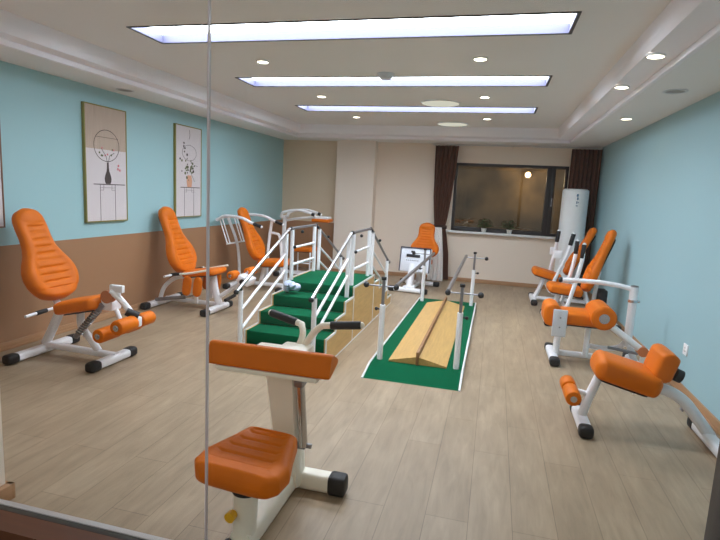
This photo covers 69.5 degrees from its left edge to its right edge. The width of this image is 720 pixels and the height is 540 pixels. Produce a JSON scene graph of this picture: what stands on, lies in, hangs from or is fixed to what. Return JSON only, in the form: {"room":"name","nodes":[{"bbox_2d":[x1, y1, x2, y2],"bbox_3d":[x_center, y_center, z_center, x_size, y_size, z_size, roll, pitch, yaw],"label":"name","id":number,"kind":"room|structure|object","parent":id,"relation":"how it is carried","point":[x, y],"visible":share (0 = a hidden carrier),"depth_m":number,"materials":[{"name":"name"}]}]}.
{"room":"care facility","nodes":[
{"label":"care facility","id":0,"kind":"room"},
{"bbox_2d":[0,397,4,485],"bbox_3d":[-2.609,-0.360,2.377,2.045,2.750,0.220,5,9,14],"label":"wall","id":1,"kind":"structure","parent":0,"point":[2,470],"depth_m":2.40,"materials":[{"name":"paint"}]},
{"bbox_2d":[0,480,15,500],"bbox_3d":[-2.571,0.961,2.609,1.930,0.075,0.140,5,9,14],"label":"baseboard","id":2,"kind":"structure","parent":1,"relation":"attached to","point":[7,491],"depth_m":2.41,"materials":[{"name":"brown wood"}]},
{"bbox_2d":[0,510,121,539],"bbox_3d":[-0.315,1.175,1.891,2.885,0.088,0.160,5,9,14],"label":"trim","id":3,"kind":"structure","parent":1,"relation":"attached to","point":[13,526],"depth_m":2.09,"materials":[{"name":"brown wood"}]},
{"bbox_2d":[0,499,170,539],"bbox_3d":[-0.297,1.128,1.948,2.885,0.017,0.028,5,9,14],"label":"trim","id":4,"kind":"structure","parent":1,"relation":"attached to","point":[145,536],"depth_m":2.16,"materials":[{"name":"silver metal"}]},
{"bbox_2d":[205,0,210,539],"bbox_3d":[-0.525,-0.214,1.797,0.006,2.661,0.012,5,9,14],"label":"trim","id":5,"kind":"structure","parent":1,"relation":"attached to","point":[209,1],"depth_m":1.82,"materials":[{"name":"grey metal"}]},
{"bbox_2d":[704,442,719,539],"bbox_3d":[1.112,-0.071,1.377,0.088,2.656,0.100,5,9,14],"label":"trim","id":6,"kind":"structure","parent":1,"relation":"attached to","point":[712,531],"depth_m":1.52,"materials":[{"name":"grey"}]},
{"bbox_2d":[0,60,283,342],"bbox_3d":[-2.539,-0.953,6.366,0.150,2.750,7.682,5,9,14],"label":"wall","id":7,"kind":"structure","parent":0,"point":[41,127],"depth_m":5.66,"materials":[{"name":"paint"}]},
{"bbox_2d":[0,128,5,227],"bbox_3d":[-3.042,-0.902,3.990,0.034,1.184,0.609,5,9,14],"label":"framed picture","id":8,"kind":"object","parent":7,"relation":"attached to","point":[2,207],"visible":1,"depth_m":4.31,"materials":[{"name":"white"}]},
{"bbox_2d":[81,101,127,222],"bbox_3d":[-2.661,-1.101,5.442,0.034,1.184,0.609,5,9,14],"label":"framed picture","id":9,"kind":"object","parent":7,"relation":"attached to","point":[104,129],"visible":1,"depth_m":5.40,"materials":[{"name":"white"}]},
{"bbox_2d":[0,267,270,351],"bbox_3d":[-2.518,0.376,6.557,0.024,0.070,7.652,5,9,14],"label":"baseboard","id":10,"kind":"structure","parent":7,"relation":"attached to","point":[31,338],"depth_m":5.09,"materials":[{"name":"brown wood"}]},
{"bbox_2d":[173,123,201,217],"bbox_3d":[-2.281,-1.299,6.892,0.034,1.184,0.605,5,9,14],"label":"framed picture","id":11,"kind":"object","parent":7,"relation":"attached to","point":[187,140],"visible":0.95,"depth_m":6.85,"materials":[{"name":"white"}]},
{"bbox_2d":[333,140,378,270],"bbox_3d":[-0.091,-1.192,9.575,0.710,2.516,0.232,5,9,14],"label":"wall pillar","id":12,"kind":"structure","parent":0,"point":[357,160],"depth_m":9.43,"materials":[{"name":"paint"}]},
{"bbox_2d":[0,266,719,539],"bbox_3d":[-0.222,0.894,4.368,5.909,0.080,11.232,5,9,14],"label":"floor","id":13,"kind":"structure","parent":0,"point":[503,456],"depth_m":3.20,"materials":[{"name":"brown wood"}]},
{"bbox_2d":[2,208,155,372],"bbox_3d":[-2.304,0.137,4.291,1.197,1.228,0.745,5,9,14],"label":"machine","id":14,"kind":"object","parent":13,"relation":"on","point":[47,272],"visible":1,"depth_m":4.25,"materials":[{"name":"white leather"}]},
{"bbox_2d":[140,206,256,316],"bbox_3d":[-1.867,-0.128,6.260,1.271,1.211,0.840,5,9,14],"label":"trainer","id":15,"kind":"object","parent":13,"relation":"on","point":[181,255],"visible":0.96,"depth_m":6.22,"materials":[{"name":"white leather"}]},
{"bbox_2d":[215,207,289,291],"bbox_3d":[-1.543,-0.330,7.788,1.057,1.191,0.853,5,9,14],"label":"machine","id":16,"kind":"object","parent":13,"relation":"on","point":[255,246],"visible":0.8,"depth_m":7.73,"materials":[{"name":"white metal"}]},
{"bbox_2d":[194,309,364,539],"bbox_3d":[-0.386,0.693,2.329,0.665,0.904,0.784,5,9,14],"label":"machine","id":17,"kind":"object","parent":13,"relation":"on","point":[261,467],"visible":0.98,"depth_m":2.26,"materials":[{"name":"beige leather"}]},
{"bbox_2d":[273,208,332,275],"bbox_3d":[-0.958,-0.471,8.998,0.926,1.171,0.560,5,9,14],"label":"machine","id":18,"kind":"object","parent":13,"relation":"on","point":[323,219],"visible":0.7,"depth_m":8.90,"materials":[{"name":"white metal"}]},
{"bbox_2d":[234,223,390,356],"bbox_3d":[-0.307,0.078,5.744,0.768,1.117,3.219,5,9,14],"label":"stairs","id":19,"kind":"structure","parent":13,"relation":"on","point":[346,293],"depth_m":5.10,"materials":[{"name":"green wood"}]},
{"bbox_2d":[283,280,300,291],"bbox_3d":[-0.685,0.163,5.206,0.171,0.130,0.151,5,9,14],"label":"plastic bag","id":20,"kind":"object","parent":19,"relation":"on","point":[290,285],"visible":1,"depth_m":5.18,"materials":[{"name":"white plastic"}]},
{"bbox_2d":[388,223,439,294],"bbox_3d":[0.905,-0.229,8.416,0.694,1.048,1.034,6,9,22],"label":"recumbent stepper","id":21,"kind":"object","parent":13,"relation":"on","point":[408,261],"visible":0.83,"depth_m":8.18,"materials":[{"name":"white plastic"}]},
{"bbox_2d":[361,248,488,391],"bbox_3d":[0.852,0.302,5.762,1.029,0.785,3.480,5,9,14],"label":"bars","id":22,"kind":"object","parent":13,"relation":"on","point":[378,367],"visible":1,"depth_m":4.51,"materials":[{"name":"green carpet"}]},
{"bbox_2d":[388,297,463,367],"bbox_3d":[0.826,0.590,5.740,0.504,0.115,2.670,5,9,14],"label":"board","id":23,"kind":"object","parent":22,"relation":"on","point":[429,341],"visible":1,"depth_m":5.19,"materials":[{"name":"brown wood"}]},
{"bbox_2d":[528,228,596,305],"bbox_3d":[3.007,-0.069,7.670,0.880,1.161,0.720,5,9,14],"label":"machine","id":24,"kind":"object","parent":13,"relation":"on","point":[547,274],"visible":0.81,"depth_m":7.59,"materials":[{"name":"white metal"}]},
{"bbox_2d":[551,189,588,297],"bbox_3d":[3.406,-0.440,8.411,0.430,1.720,0.430,5,9,14],"label":"air conditioner","id":25,"kind":"object","parent":13,"relation":"on","point":[574,203],"visible":0.59,"depth_m":8.20,"materials":[{"name":"white plastic"}]},
{"bbox_2d":[540,230,620,328],"bbox_3d":[2.783,0.079,6.476,0.871,1.199,0.720,5,9,14],"label":"machine","id":26,"kind":"object","parent":13,"relation":"on","point":[593,270],"visible":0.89,"depth_m":6.36,"materials":[{"name":"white leather"}]},
{"bbox_2d":[541,277,648,366],"bbox_3d":[2.204,0.486,4.916,0.915,0.800,0.590,5,9,14],"label":"machine","id":27,"kind":"object","parent":13,"relation":"on","point":[596,314],"visible":0.98,"depth_m":4.80,"materials":[{"name":"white leather"}]},
{"bbox_2d":[560,343,719,457],"bbox_3d":[1.819,0.810,3.315,0.960,0.594,0.780,5,9,14],"label":"exercise machine","id":28,"kind":"object","parent":13,"relation":"on","point":[660,366],"visible":1,"depth_m":3.35,"materials":[{"name":"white leather"}]},
{"bbox_2d":[0,0,719,147],"bbox_3d":[0.269,-1.812,5.382,5.609,0.184,7.932,5,9,14],"label":"ceiling","id":29,"kind":"structure","parent":0,"point":[604,31],"depth_m":4.23,"materials":[{"name":"paint"}]},
{"bbox_2d":[115,88,134,91],"bbox_3d":[-2.407,-1.843,5.322,0.180,0.008,0.180,5,9,14],"label":"ceiling vent","id":30,"kind":"object","parent":29,"relation":"in","point":[117,89],"visible":1,"depth_m":5.31,"materials":[{"name":"grey plastic"}]},
{"bbox_2d":[256,59,268,63],"bbox_3d":[-0.857,-1.835,4.573,0.114,0.016,0.114,5,9,14],"label":"recessed light","id":31,"kind":"object","parent":29,"relation":"in","point":[260,61],"visible":1,"depth_m":4.58,"materials":[{"name":"white plastic"}]},
{"bbox_2d":[126,11,581,43],"bbox_3d":[-0.148,-1.689,3.578,3.079,0.076,0.422,5,9,14],"label":"ceiling light","id":32,"kind":"object","parent":29,"relation":"attached to","point":[544,23],"visible":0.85,"depth_m":3.64,"materials":[{"name":"grey plastic"}]},
{"bbox_2d":[149,13,573,33],"bbox_3d":[-0.146,-1.721,3.573,3.047,0.010,0.390,5,9,14],"label":"diffuser","id":33,"kind":"object","parent":32,"relation":"attached to","point":[544,20],"depth_m":3.62,"materials":[{"name":"white plastic"}]},
{"bbox_2d":[0,23,719,143],"bbox_3d":[0.265,-1.744,5.470,4.550,0.047,6.480,5,9,14],"label":"trim","id":34,"kind":"structure","parent":29,"relation":"attached to","point":[714,32],"depth_m":4.82,"materials":[{"name":"white paint"}]},
{"bbox_2d":[0,0,719,140],"bbox_3d":[0.266,-1.837,5.441,4.490,0.154,6.450,5,9,14],"label":"trim","id":35,"kind":"structure","parent":29,"relation":"attached to","point":[681,23],"depth_m":4.50,"materials":[{"name":"white paint"}]},
{"bbox_2d":[614,84,629,88],"bbox_3d":[2.116,-1.480,4.196,0.114,0.020,0.113,6,9,20],"label":"recessed light","id":36,"kind":"object","parent":35,"relation":"attached to","point":[620,86],"visible":1,"depth_m":4.18,"materials":[{"name":"white"}]},
{"bbox_2d":[645,52,665,58],"bbox_3d":[1.872,-1.356,3.287,0.114,0.020,0.113,6,9,20],"label":"recessed light","id":37,"kind":"object","parent":35,"relation":"attached to","point":[654,55],"visible":1,"depth_m":3.29,"materials":[{"name":"white plastic"}]},
{"bbox_2d":[377,72,394,79],"bbox_3d":[0.239,-1.803,4.832,0.170,0.047,0.170,5,9,14],"label":"smoke detector","id":38,"kind":"object","parent":29,"relation":"attached to","point":[382,75],"visible":1,"depth_m":4.78,"materials":[{"name":"grey plastic"}]},
{"bbox_2d":[235,75,552,86],"bbox_3d":[0.265,-1.903,5.151,3.079,0.076,0.442,5,9,14],"label":"ceiling light","id":39,"kind":"object","parent":29,"relation":"attached to","point":[544,80],"visible":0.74,"depth_m":5.26,"materials":[{"name":"grey plastic"}]},
{"bbox_2d":[252,77,546,79],"bbox_3d":[0.266,-1.936,5.146,3.047,0.010,0.410,5,9,14],"label":"diffuser","id":40,"kind":"object","parent":39,"relation":"attached to","point":[371,78],"depth_m":5.21,"materials":[{"name":"white plastic"}]},
{"bbox_2d":[295,105,537,113],"bbox_3d":[0.679,-2.119,6.733,3.079,0.076,0.442,5,9,14],"label":"ceiling light","id":41,"kind":"object","parent":29,"relation":"attached to","point":[524,110],"visible":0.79,"depth_m":6.86,"materials":[{"name":"grey plastic"}]},
{"bbox_2d":[420,99,460,106],"bbox_3d":[0.961,-1.990,6.202,0.486,0.012,0.486,5,9,14],"label":"recessed light","id":42,"kind":"object","parent":29,"relation":"in","point":[434,102],"visible":1,"depth_m":6.17,"materials":[{"name":"white plastic"}]},
{"bbox_2d":[422,101,458,106],"bbox_3d":[0.961,-1.991,6.202,0.448,0.009,0.448,5,9,14],"label":"diffuser","id":43,"kind":"object","parent":42,"relation":"attached to","point":[426,103],"depth_m":6.21,"materials":[{"name":"white plastic"}]},
{"bbox_2d":[437,122,468,126],"bbox_3d":[1.414,-2.225,7.928,0.486,0.012,0.486,5,9,14],"label":"recessed light","id":44,"kind":"object","parent":29,"relation":"in","point":[448,124],"visible":1,"depth_m":7.90,"materials":[{"name":"white"}]},
{"bbox_2d":[438,123,466,125],"bbox_3d":[1.414,-2.227,7.928,0.448,0.009,0.448,5,9,14],"label":"diffuser","id":45,"kind":"object","parent":44,"relation":"attached to","point":[441,124],"depth_m":7.93,"materials":[{"name":"white plastic"}]},
{"bbox_2d":[473,56,487,61],"bbox_3d":[0.955,-1.676,4.119,0.114,0.016,0.114,5,9,14],"label":"recessed light","id":46,"kind":"object","parent":29,"relation":"in","point":[477,58],"visible":1,"depth_m":4.12,"materials":[{"name":"white"}]},
{"bbox_2d":[479,95,489,98],"bbox_3d":[1.360,-1.887,5.663,0.114,0.016,0.114,5,9,14],"label":"recessed light","id":47,"kind":"object","parent":29,"relation":"in","point":[483,96],"visible":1,"depth_m":5.67,"materials":[{"name":"white plastic"}]},
{"bbox_2d":[620,117,631,119],"bbox_3d":[2.820,-1.602,5.497,0.114,0.016,0.114,5,9,14],"label":"recessed light","id":48,"kind":"object","parent":29,"relation":"in","point":[622,118],"visible":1,"depth_m":5.46,"materials":[{"name":"white plastic"}]},
{"bbox_2d":[662,89,688,93],"bbox_3d":[2.499,-1.416,4.115,0.180,0.008,0.180,5,9,14],"label":"ceiling vent","id":49,"kind":"object","parent":29,"relation":"in","point":[670,91],"visible":1,"depth_m":4.12,"materials":[{"name":"grey plastic"}]},
{"bbox_2d":[281,140,601,284],"bbox_3d":[1.235,-1.225,9.449,5.909,2.750,0.200,5,9,14],"label":"wall","id":50,"kind":"structure","parent":0,"point":[404,201],"depth_m":9.41,"materials":[{"name":"paint"}]},
{"bbox_2d":[288,264,545,288],"bbox_3d":[1.112,0.128,9.432,5.609,0.070,0.248,5,9,14],"label":"baseboard","id":51,"kind":"structure","parent":50,"relation":"attached to","point":[517,284],"depth_m":9.37,"materials":[{"name":"brown wood"}]},
{"bbox_2d":[446,163,568,238],"bbox_3d":[2.520,-1.208,8.994,2.005,1.223,0.190,5,9,14],"label":"window","id":52,"kind":"structure","parent":50,"relation":"in","point":[545,233],"depth_m":8.93,"materials":[{"name":"grey glass"}]},
{"bbox_2d":[478,219,494,232],"bbox_3d":[2.199,-0.774,9.069,0.339,0.241,0.194,5,9,14],"label":"potted plant","id":53,"kind":"object","parent":52,"relation":"on","point":[485,226],"visible":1,"depth_m":9.08,"materials":[{"name":"green plant"}]},
{"bbox_2d":[500,220,519,233],"bbox_3d":[2.587,-0.742,8.970,0.365,0.246,0.200,5,9,14],"label":"potted plant","id":54,"kind":"object","parent":52,"relation":"on","point":[509,230],"visible":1,"depth_m":8.99,"materials":[{"name":"green plant"}]},
{"bbox_2d":[433,143,602,148],"bbox_3d":[2.611,-2.083,8.776,2.750,0.024,0.174,5,9,14],"label":"curtain rod","id":55,"kind":"object","parent":50,"relation":"attached to","point":[433,143],"visible":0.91,"depth_m":8.69,"materials":[{"name":"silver metal"}]},
{"bbox_2d":[434,145,458,278],"bbox_3d":[1.456,-0.997,9.149,0.400,2.330,0.110,5,9,14],"label":"curtain","id":56,"kind":"object","parent":55,"relation":"hanging from","point":[446,157],"visible":0.98,"depth_m":9.09,"materials":[{"name":"brown fabric"}]},
{"bbox_2d":[427,227,442,280],"bbox_3d":[1.354,-0.282,9.196,0.280,0.948,0.028,5,9,14],"label":"sheer curtain","id":57,"kind":"object","parent":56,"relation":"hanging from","point":[436,272],"visible":0.73,"depth_m":9.20,"materials":[{"name":"white fabric"}]},
{"bbox_2d":[568,149,602,274],"bbox_3d":[3.631,-0.807,8.604,0.460,2.330,0.078,5,9,14],"label":"curtain","id":58,"kind":"object","parent":55,"relation":"hanging from","point":[585,165],"visible":0.41,"depth_m":8.49,"materials":[{"name":"brown fabric"}]},
{"bbox_2d":[589,91,719,420],"bbox_3d":[3.027,-0.466,4.973,0.150,2.750,7.682,5,9,14],"label":"wall","id":59,"kind":"structure","parent":0,"point":[659,185],"depth_m":4.83,"materials":[{"name":"paint"}]},
{"bbox_2d":[587,292,719,435],"bbox_3d":[2.871,0.851,5.168,0.024,0.075,7.732,5,9,14],"label":"baseboard","id":60,"kind":"structure","parent":59,"relation":"attached to","point":[711,419],"depth_m":3.91,"materials":[{"name":"brown wood"}]},
{"bbox_2d":[682,343,688,355],"bbox_3d":[2.664,0.652,4.250,0.014,0.090,0.090,5,9,14],"label":"wall outlet","id":61,"kind":"object","parent":59,"relation":"attached to","point":[685,346],"visible":1,"depth_m":4.23,"materials":[{"name":"white plastic"}]},
{"label":"outside","id":62,"kind":"structure","parent":0,"visible":0},
{"bbox_2d":[454,166,564,233],"bbox_3d":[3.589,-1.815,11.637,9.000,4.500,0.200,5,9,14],"label":"window glass","id":63,"kind":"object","parent":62,"point":[495,194],"depth_m":11.64,"materials":[{"name":"clear glass"}]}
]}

